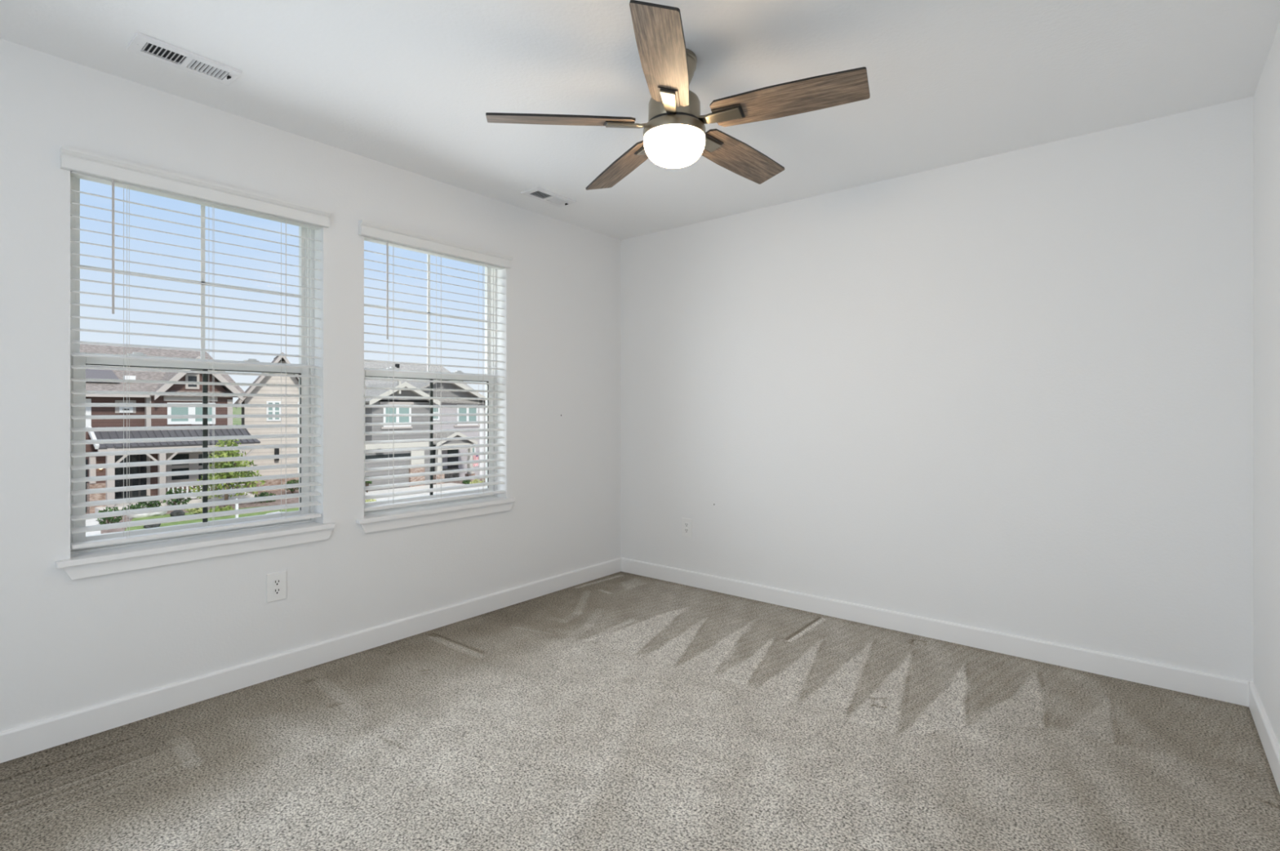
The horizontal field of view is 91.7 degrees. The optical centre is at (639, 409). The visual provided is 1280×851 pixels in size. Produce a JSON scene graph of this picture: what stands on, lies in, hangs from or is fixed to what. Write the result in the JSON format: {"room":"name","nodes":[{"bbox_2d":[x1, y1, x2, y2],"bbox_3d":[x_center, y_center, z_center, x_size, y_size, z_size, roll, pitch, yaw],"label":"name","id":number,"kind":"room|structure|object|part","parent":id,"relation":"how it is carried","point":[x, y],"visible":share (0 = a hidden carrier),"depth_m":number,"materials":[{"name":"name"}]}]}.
{"room":"empty bedroom","nodes":[
{"label":"empty bedroom","id":0,"kind":"room"},
{"bbox_2d":[0,38,621,731],"bbox_3d":[-1.655,-0.034,2.858,0.170,2.440,4.596,0,0,39],"label":"wall","id":1,"kind":"structure","parent":0,"point":[67,645],"depth_m":2.80,"materials":[{"name":"white paint"}]},
{"bbox_2d":[55,176,334,579],"bbox_3d":[-1.821,-0.163,2.621,0.200,1.546,0.968,0,0,39],"label":"window","id":2,"kind":"structure","parent":1,"relation":"in","point":[88,562],"depth_m":2.54,"materials":[{"name":"white plastic"}]},
{"bbox_3d":[-1.881,-0.538,2.668,0.027,0.735,0.823,0,0,39],"label":"sash","id":3,"kind":"part","parent":2,"relation":"part of","materials":[{"name":"white plastic"}]},
{"bbox_3d":[-1.857,0.154,2.649,0.029,0.740,0.843,0,0,39],"label":"sash","id":4,"kind":"part","parent":2,"relation":"part of","materials":[{"name":"white plastic"}]},
{"bbox_3d":[-1.796,0.547,2.600,0.135,0.022,0.967,0,0,39],"label":"sill","id":5,"kind":"part","parent":2,"relation":"part of","materials":[{"name":"white paint"}]},
{"bbox_2d":[60,146,331,549],"bbox_3d":[-1.783,-0.210,2.584,0.100,1.441,0.933,0,0,39],"label":"window blind","id":6,"kind":"object","parent":2,"relation":"attached to","point":[83,165],"visible":0.86,"depth_m":2.52,"materials":[{"name":"white plastic"}]},
{"bbox_3d":[-1.971,-0.194,2.387,0.051,1.380,0.014,0,0,39],"label":"ladder cord","id":7,"kind":"part","parent":6,"relation":"part of","materials":[{"name":"white fabric"}]},
{"bbox_3d":[-1.798,0.497,2.601,0.052,0.016,0.877,0,0,39],"label":"rail","id":8,"kind":"part","parent":6,"relation":"part of","materials":[{"name":"white plastic"}]},
{"bbox_3d":[-1.798,-0.891,2.601,0.056,0.070,0.881,0,0,39],"label":"head rail","id":9,"kind":"part","parent":6,"relation":"part of","materials":[{"name":"white plastic"}]},
{"bbox_3d":[-1.794,-0.194,2.605,0.051,1.380,0.014,0,0,39],"label":"ladder cord","id":10,"kind":"part","parent":6,"relation":"part of","materials":[{"name":"white fabric"}]},
{"bbox_3d":[-1.616,-0.194,2.825,0.051,1.380,0.014,0,0,39],"label":"ladder cord","id":11,"kind":"part","parent":6,"relation":"part of","materials":[{"name":"white fabric"}]},
{"bbox_2d":[266,570,286,602],"bbox_3d":[-1.617,0.786,2.763,0.008,0.125,0.082,0,0,39],"label":"wall outlet","id":12,"kind":"object","parent":1,"relation":"attached to","point":[276,582],"visible":1,"depth_m":2.76,"materials":[{"name":"white plastic"}]},
{"bbox_2d":[272,578,281,585],"bbox_3d":[-1.614,0.766,2.761,0.002,0.028,0.035,0,0,39],"label":"receptacle","id":13,"kind":"object","parent":12,"relation":"attached to","point":[275,581],"depth_m":2.76,"materials":[{"name":"white plastic"}]},
{"bbox_2d":[272,586,281,594],"bbox_3d":[-1.614,0.805,2.761,0.002,0.028,0.035,0,0,39],"label":"receptacle","id":14,"kind":"object","parent":12,"relation":"attached to","point":[276,590],"depth_m":2.76,"materials":[{"name":"white plastic"}]},
{"bbox_2d":[0,556,622,763],"bbox_3d":[-1.529,1.139,2.866,0.015,0.102,4.426,0,0,39],"label":"baseboard","id":15,"kind":"structure","parent":1,"relation":"attached to","point":[24,740],"depth_m":2.68,"materials":[{"name":"white paint"}]},
{"bbox_2d":[355,253,515,533],"bbox_3d":[-1.139,-0.163,3.463,0.200,1.546,0.968,0,0,39],"label":"window","id":16,"kind":"structure","parent":1,"relation":"in","point":[376,520],"depth_m":3.51,"materials":[{"name":"white plastic"}]},
{"bbox_3d":[-1.198,-0.538,3.510,0.027,0.735,0.823,0,0,39],"label":"sash","id":17,"kind":"part","parent":16,"relation":"part of","materials":[{"name":"white plastic"}]},
{"bbox_3d":[-1.175,0.154,3.491,0.029,0.740,0.843,0,0,39],"label":"sash","id":18,"kind":"part","parent":16,"relation":"part of","materials":[{"name":"white plastic"}]},
{"bbox_2d":[358,219,512,511],"bbox_3d":[-1.101,-0.210,3.426,0.100,1.441,0.933,0,0,39],"label":"window blind","id":19,"kind":"object","parent":16,"relation":"attached to","point":[373,232],"visible":0.86,"depth_m":3.39,"materials":[{"name":"white plastic"}]},
{"bbox_3d":[-1.115,0.497,3.442,0.052,0.016,0.877,0,0,39],"label":"rail","id":20,"kind":"part","parent":19,"relation":"part of","materials":[{"name":"white plastic"}]},
{"bbox_3d":[-1.115,-0.891,3.442,0.056,0.070,0.881,0,0,39],"label":"head rail","id":21,"kind":"part","parent":19,"relation":"part of","materials":[{"name":"white plastic"}]},
{"bbox_3d":[-1.112,-0.194,3.447,0.051,1.380,0.014,0,0,39],"label":"ladder cord","id":22,"kind":"part","parent":19,"relation":"part of","materials":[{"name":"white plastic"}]},
{"bbox_3d":[-0.933,-0.194,3.667,0.051,1.380,0.014,0,0,39],"label":"ladder cord","id":23,"kind":"part","parent":19,"relation":"part of","materials":[{"name":"white fabric"}]},
{"bbox_3d":[-1.114,0.547,3.442,0.135,0.022,0.967,0,0,39],"label":"sill","id":24,"kind":"part","parent":16,"relation":"part of","materials":[{"name":"white paint"}]},
{"bbox_2d":[0,571,1279,850],"bbox_3d":[-0.394,1.186,1.623,3.343,0.004,4.926,0,0,39],"label":"floor","id":25,"kind":"structure","parent":0,"point":[620,710],"depth_m":2.15,"materials":[{"name":"carpet"}]},
{"bbox_2d":[0,0,1279,239],"bbox_3d":[-0.372,-1.354,1.651,3.683,0.200,5.196,0,0,39],"label":"ceiling","id":26,"kind":"structure","parent":0,"point":[411,86],"depth_m":2.32,"materials":[{"name":"white paint"}]},
{"bbox_2d":[126,31,242,85],"bbox_3d":[-1.626,-1.244,2.224,0.142,0.019,0.308,0,0,39],"label":"ceiling vent","id":27,"kind":"object","parent":26,"relation":"in","point":[141,44],"visible":1,"depth_m":2.21,"materials":[{"name":"white metal"}]},
{"bbox_2d":[520,186,576,207],"bbox_3d":[-0.535,-1.244,3.652,0.142,0.019,0.308,0,0,39],"label":"ceiling vent","id":28,"kind":"object","parent":26,"relation":"in","point":[537,193],"visible":1,"depth_m":3.64,"materials":[{"name":"white metal"}]},
{"bbox_2d":[485,0,870,190],"bbox_3d":[0.154,-1.067,2.242,1.277,0.373,1.247,0,0,39],"label":"ceiling fan","id":29,"kind":"object","parent":26,"relation":"hanging from","point":[675,135],"visible":1,"depth_m":2.10,"materials":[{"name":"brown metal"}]},
{"bbox_3d":[-0.272,-1.004,2.152,0.505,0.008,0.145,-3,15,-10],"label":"blade","id":30,"kind":"part","parent":29,"relation":"part of","materials":[{"name":"brown wood"}]},
{"bbox_3d":[-0.068,-1.010,2.578,0.145,0.008,0.505,-16,6,-28],"label":"blade","id":31,"kind":"part","parent":29,"relation":"part of","materials":[{"name":"brown wood"}]},
{"bbox_3d":[-0.074,-1.009,2.189,0.102,0.004,0.066,-3,15,-10],"label":"backing plate","id":32,"kind":"part","parent":29,"relation":"part of","materials":[{"name":"black"}]},
{"bbox_3d":[0.029,-1.012,2.401,0.066,0.004,0.102,-16,6,-28],"label":"backing plate","id":33,"kind":"part","parent":29,"relation":"part of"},
{"bbox_3d":[0.070,-1.026,1.825,0.145,0.008,0.505,15,2,7],"label":"blade","id":34,"kind":"part","parent":29,"relation":"part of","materials":[{"name":"brown wood"}]},
{"bbox_3d":[0.095,-1.020,2.025,0.066,0.004,0.102,15,2,7],"label":"backing plate","id":35,"kind":"part","parent":29,"relation":"part of","materials":[{"name":"silver metal"}]},
{"bbox_3d":[0.123,-0.929,2.224,0.219,0.097,0.219,0,0,39],"label":"globe","id":36,"kind":"part","parent":29,"relation":"part of","materials":[{"name":"white glass"}]},
{"bbox_3d":[0.263,-1.016,2.368,0.066,0.004,0.102,-20,-14,42],"label":"backing plate","id":37,"kind":"part","parent":29,"relation":"part of","materials":[{"name":"black"}]},
{"bbox_3d":[0.303,-1.018,2.136,0.102,0.004,0.066,0,-14,26],"label":"backing plate","id":38,"kind":"part","parent":29,"relation":"part of","materials":[{"name":"black"}]},
{"bbox_3d":[0.401,-1.019,2.515,0.145,0.008,0.505,-20,-14,42],"label":"blade","id":39,"kind":"part","parent":29,"relation":"part of","materials":[{"name":"brown wood"}]},
{"bbox_3d":[0.486,-1.023,2.050,0.505,0.008,0.145,0,-14,26],"label":"blade","id":40,"kind":"part","parent":29,"relation":"part of","materials":[{"name":"brown wood"}]},
{"bbox_2d":[621,96,1253,681],"bbox_3d":[1.210,-0.034,3.603,3.683,2.440,0.170,0,0,39],"label":"wall","id":41,"kind":"structure","parent":0,"point":[1012,392],"depth_m":3.10,"materials":[{"name":"white paint"}]},
{"bbox_2d":[681,517,692,537],"bbox_3d":[0.318,0.798,4.212,0.082,0.125,0.008,0,0,39],"label":"wall outlet","id":42,"kind":"object","parent":41,"relation":"attached to","point":[686,523],"visible":1,"depth_m":4.21,"materials":[{"name":"white plastic"}]},
{"bbox_2d":[621,557,1248,706],"bbox_3d":[1.152,1.139,3.531,3.313,0.102,0.015,0,0,39],"label":"baseboard","id":43,"kind":"structure","parent":41,"relation":"attached to","point":[1220,687],"depth_m":3.08,"materials":[{"name":"white paint"}]},
{"bbox_2d":[1253,22,1279,745],"bbox_3d":[1.074,-0.034,0.646,0.170,2.440,4.596,0,0,39],"label":"wall","id":44,"kind":"structure","parent":0,"point":[1267,94],"depth_m":2.22,"materials":[{"name":"white paint"}]},
{"bbox_2d":[1248,680,1279,792],"bbox_3d":[1.056,1.139,0.770,0.015,0.102,4.426,0,0,39],"label":"baseboard","id":45,"kind":"structure","parent":44,"relation":"attached to","point":[1271,746],"depth_m":2.15,"materials":[{"name":"white paint"}]},
{"label":"outside","id":46,"kind":"structure","parent":0,"visible":0},
{"bbox_2d":[465,451,479,466],"bbox_3d":[-11.471,3.351,42.481,0.877,1.061,0.326,0,0,-21],"label":"flag","id":47,"kind":"object","parent":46,"point":[475,457],"visible":0.58,"depth_m":42.58,"materials":[{"name":"white fabric"}]},
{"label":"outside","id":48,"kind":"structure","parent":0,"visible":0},
{"bbox_3d":[-109.532,5.301,185.340,396.400,0.470,650.000,0,0,39],"label":"ground","id":49,"kind":"structure","parent":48,"visible":0},
{"bbox_2d":[232,407,241,423],"bbox_3d":[-181.196,0.892,236.998,80.000,8.488,660.000,0,0,39],"label":"hills","id":50,"kind":"structure","parent":49,"relation":"on","point":[237,411],"depth_m":254.86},
{"bbox_2d":[233,352,298,492],"bbox_3d":[-23.628,1.405,40.297,4.509,9.939,4.800,0,0,-35],"label":"house","id":51,"kind":"structure","parent":49,"relation":"on","point":[260,379],"depth_m":38.60,"materials":[{"name":"beige"}]},
{"bbox_3d":[-22.809,0.075,38.663,0.678,1.144,0.015,0,0,-35],"label":"pane","id":52,"kind":"part","parent":51,"relation":"part of","materials":[{"name":"grey"}]},
{"bbox_2d":[85,477,485,533],"bbox_3d":[-19.762,5.036,35.330,16.800,0.040,150.000,0,0,39],"label":"planting bed","id":53,"kind":"object","parent":49,"relation":"on","point":[289,500],"visible":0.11,"depth_m":33.28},
{"bbox_2d":[85,517,102,535],"bbox_3d":[-23.458,4.996,24.101,4.866,0.040,9.039,0,0,-44],"label":"path","id":54,"kind":"structure","parent":53,"relation":"on","point":[91,522],"depth_m":27.11,"materials":[{"name":"concrete"}]},
{"bbox_2d":[95,506,123,524],"bbox_3d":[-22.894,4.600,26.787,1.009,0.893,0.979,0,0,39],"label":"shrub","id":55,"kind":"object","parent":53,"relation":"on","point":[117,518],"visible":0.52,"depth_m":26.65,"materials":[{"name":"green plant"}]},
{"bbox_2d":[122,502,142,510],"bbox_3d":[-24.325,4.803,29.734,0.851,0.756,0.797,0,0,39],"label":"shrub","id":56,"kind":"object","parent":53,"relation":"on","point":[135,506],"visible":0.37,"depth_m":29.68,"materials":[{"name":"green plant"}]},
{"bbox_2d":[127,511,167,519],"bbox_3d":[-23.045,4.855,29.065,0.720,0.561,1.510,0,0,39],"label":"boulder","id":57,"kind":"object","parent":53,"relation":"on","point":[154,513],"visible":0.36,"depth_m":28.80,"materials":[{"name":"white stone"}]},
{"bbox_2d":[137,494,162,507],"bbox_3d":[-24.029,4.583,30.505,0.944,0.927,0.946,0,0,14],"label":"shrub","id":58,"kind":"object","parent":53,"relation":"on","point":[143,503],"visible":0.55,"depth_m":30.39,"materials":[{"name":"green plant"}]},
{"bbox_2d":[80,343,260,513],"bbox_3d":[-28.834,0.681,35.697,12.644,8.710,8.248,0,0,39],"label":"house","id":59,"kind":"structure","parent":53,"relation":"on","point":[90,373],"depth_m":32.71,"materials":[{"name":"brown"}]},
{"bbox_3d":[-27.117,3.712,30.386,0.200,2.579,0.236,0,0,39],"label":"dark doorway","id":60,"kind":"part","parent":59,"relation":"part of","materials":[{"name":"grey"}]},
{"bbox_3d":[-28.444,-2.072,31.957,2.520,1.308,2.129,0,0,39],"label":"solar panel","id":61,"kind":"part","parent":59,"relation":"part of","materials":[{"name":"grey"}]},
{"bbox_3d":[-25.594,3.268,29.994,0.300,2.837,0.283,0,0,39],"label":"porch post","id":62,"kind":"part","parent":59,"relation":"part of","materials":[{"name":"grey wood"}]},
{"bbox_2d":[124,375,135,379],"bbox_3d":[-26.789,-1.638,32.569,0.400,0.300,0.440,0,0,39],"label":"roof vent","id":63,"kind":"object","parent":59,"relation":"attached to","point":[131,377],"depth_m":32.45,"materials":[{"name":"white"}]},
{"bbox_3d":[-26.403,3.341,32.208,0.015,2.389,1.283,0,0,39],"label":"pane","id":64,"kind":"part","parent":59,"relation":"part of","materials":[{"name":"grey glass"}]},
{"bbox_3d":[-25.962,3.540,32.764,0.200,2.866,0.152,0,0,39],"label":"window trim","id":65,"kind":"part","parent":59,"relation":"part of","materials":[{"name":"grey wood"}]},
{"bbox_3d":[-24.314,3.317,31.574,0.300,2.739,0.264,0,0,39],"label":"porch post","id":66,"kind":"part","parent":59,"relation":"part of","materials":[{"name":"grey wood"}]},
{"bbox_3d":[-25.058,3.095,33.835,0.015,1.611,1.010,0,0,39],"label":"pane","id":67,"kind":"part","parent":59,"relation":"part of","materials":[{"name":"grey glass"}]},
{"bbox_3d":[-24.843,0.194,33.498,0.015,1.006,0.932,0,0,39],"label":"pane","id":68,"kind":"part","parent":59,"relation":"part of","materials":[{"name":"grey"}]},
{"bbox_3d":[-24.480,-1.553,33.945,0.015,0.711,0.523,0,0,39],"label":"pane","id":69,"kind":"part","parent":59,"relation":"part of","materials":[{"name":"grey glass"}]},
{"bbox_3d":[-23.189,4.247,32.929,0.100,0.742,3.235,0,0,39],"label":"railing","id":70,"kind":"part","parent":59,"relation":"part of","materials":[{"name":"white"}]},
{"bbox_3d":[-24.149,0.199,34.353,0.015,1.035,0.951,0,0,39],"label":"pane","id":71,"kind":"part","parent":59,"relation":"part of","materials":[{"name":"grey"}]},
{"bbox_3d":[-24.273,3.184,34.803,0.015,1.664,1.043,0,0,39],"label":"pane","id":72,"kind":"part","parent":59,"relation":"part of","materials":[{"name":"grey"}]},
{"bbox_3d":[-22.071,3.402,34.340,0.300,2.568,0.274,0,0,39],"label":"porch post","id":73,"kind":"part","parent":59,"relation":"part of","materials":[{"name":"grey wood"}]},
{"bbox_2d":[163,486,191,505],"bbox_3d":[-23.188,4.446,31.126,1.172,1.201,1.232,0,0,39],"label":"shrub","id":74,"kind":"object","parent":53,"relation":"on","point":[170,491],"visible":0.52,"depth_m":31.04,"materials":[{"name":"green plant"}]},
{"bbox_2d":[124,505,298,530],"bbox_3d":[-17.737,4.991,29.541,10.372,0.050,5.883,0,0,-38],"label":"lawn","id":75,"kind":"structure","parent":53,"relation":"on","point":[163,524],"depth_m":28.48,"materials":[{"name":"green plant"}]},
{"bbox_2d":[142,523,160,528],"bbox_3d":[-20.659,4.885,26.293,0.536,0.477,0.593,0,0,39],"label":"boulder","id":76,"kind":"object","parent":75,"relation":"on","point":[157,525],"visible":0.31,"depth_m":26.10,"materials":[{"name":"grey stone"}]},
{"bbox_2d":[169,509,185,516],"bbox_3d":[-21.699,4.892,29.131,0.460,0.445,0.582,0,0,39],"label":"boulder","id":77,"kind":"object","parent":75,"relation":"on","point":[179,512],"visible":0.7,"depth_m":28.99,"materials":[{"name":"grey stone"}]},
{"bbox_2d":[184,506,208,514],"bbox_3d":[-20.775,4.701,29.054,0.887,0.692,0.889,0,0,-21],"label":"shrub","id":78,"kind":"object","parent":75,"relation":"on","point":[195,510],"visible":0.49,"depth_m":28.88,"materials":[{"name":"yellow plant"}]},
{"bbox_2d":[207,504,233,516],"bbox_3d":[-19.622,4.767,29.112,1.161,0.575,1.128,0,0,14],"label":"shrub","id":79,"kind":"object","parent":75,"relation":"on","point":[217,508],"visible":0.42,"depth_m":29.09,"materials":[{"name":"green plant"}]},
{"bbox_2d":[235,497,238,517],"bbox_3d":[-17.865,4.471,27.507,0.141,1.130,0.141,0,0,0],"label":"marker post","id":80,"kind":"object","parent":75,"relation":"on","point":[236,504],"visible":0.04,"depth_m":27.47,"materials":[{"name":"white"}]},
{"bbox_2d":[189,439,265,506],"bbox_3d":[-21.085,3.188,31.800,2.247,3.696,3.320,0,0,39],"label":"tree","id":81,"kind":"object","parent":53,"relation":"on","point":[223,454],"visible":0.47,"depth_m":31.57,"materials":[{"name":"green plant"}]},
{"bbox_2d":[253,491,275,502],"bbox_3d":[-20.454,4.815,33.853,1.148,0.779,1.067,0,0,39],"label":"shrub","id":82,"kind":"object","parent":53,"relation":"on","point":[262,494],"visible":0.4,"depth_m":33.79,"materials":[{"name":"green plant"}]},
{"bbox_2d":[284,479,298,493],"bbox_3d":[-20.835,4.605,37.229,1.138,0.885,1.052,0,0,39],"label":"shrub","id":83,"kind":"object","parent":53,"relation":"on","point":[292,490],"visible":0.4,"depth_m":37.19,"materials":[{"name":"green plant"}]},
{"bbox_2d":[364,498,377,502],"bbox_3d":[-14.632,4.958,33.585,0.879,0.467,0.843,0,0,39],"label":"shrub","id":84,"kind":"object","parent":53,"relation":"on","point":[369,500],"visible":0.49,"depth_m":33.42,"materials":[{"name":"yellow plant"}]},
{"bbox_2d":[364,482,485,500],"bbox_3d":[-12.694,4.996,36.745,7.600,0.040,9.900,0,0,39],"label":"driveway","id":85,"kind":"structure","parent":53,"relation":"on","point":[447,484],"depth_m":38.38,"materials":[{"name":"concrete"}]},
{"bbox_2d":[364,475,372,492],"bbox_3d":[-16.491,4.532,37.448,0.699,1.018,0.563,0,0,-2],"label":"shrub","id":86,"kind":"object","parent":85,"relation":"on","point":[366,482],"visible":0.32,"depth_m":37.44,"materials":[{"name":"green plant"}]},
{"bbox_2d":[462,479,470,484],"bbox_3d":[-11.786,4.948,42.160,0.671,0.541,0.644,0,0,39],"label":"shrub","id":87,"kind":"object","parent":53,"relation":"on","point":[466,482],"visible":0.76,"depth_m":42.02,"materials":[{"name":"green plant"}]},
{"bbox_2d":[469,479,482,484],"bbox_3d":[-10.775,4.859,41.035,1.011,0.730,1.001,0,0,-4],"label":"shrub","id":88,"kind":"object","parent":53,"relation":"on","point":[474,480],"visible":0.36,"depth_m":40.87,"materials":[{"name":"yellow plant"}]},
{"bbox_2d":[364,361,485,491],"bbox_3d":[-19.321,0.898,47.070,16.700,9.189,11.669,0,0,39],"label":"house","id":89,"kind":"structure","parent":49,"relation":"on","point":[368,383],"depth_m":41.23,"materials":[{"name":"grey"}]},
{"bbox_3d":[-15.933,3.853,39.173,0.150,2.266,3.119,0,0,39],"label":"garage door","id":90,"kind":"part","parent":89,"relation":"part of","materials":[{"name":"grey"}]},
{"bbox_3d":[-15.500,0.344,39.587,0.140,1.706,2.293,0,0,39],"label":"window trim","id":91,"kind":"part","parent":89,"relation":"part of","materials":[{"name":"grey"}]},
{"bbox_3d":[-15.493,0.357,39.632,0.015,1.290,1.747,0,0,39],"label":"pane","id":92,"kind":"part","parent":89,"relation":"part of","materials":[{"name":"grey"}]},
{"bbox_3d":[-14.609,0.199,44.216,0.015,0.963,0.587,0,0,39],"label":"pane","id":93,"kind":"part","parent":89,"relation":"part of","materials":[{"name":"teal glass"}]},
{"bbox_3d":[-13.680,4.148,45.374,0.100,2.688,0.880,0,0,39],"label":"door","id":94,"kind":"part","parent":89,"relation":"part of","materials":[{"name":"grey"}]},
{"bbox_3d":[-12.897,1.192,46.292,0.100,0.119,2.255,0,0,39],"label":"window trim","id":95,"kind":"part","parent":89,"relation":"part of","materials":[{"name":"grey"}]},
{"bbox_3d":[-12.883,0.358,46.344,0.015,1.413,1.696,0,0,39],"label":"pane","id":96,"kind":"part","parent":89,"relation":"part of","materials":[{"name":"grey"}]}
]}

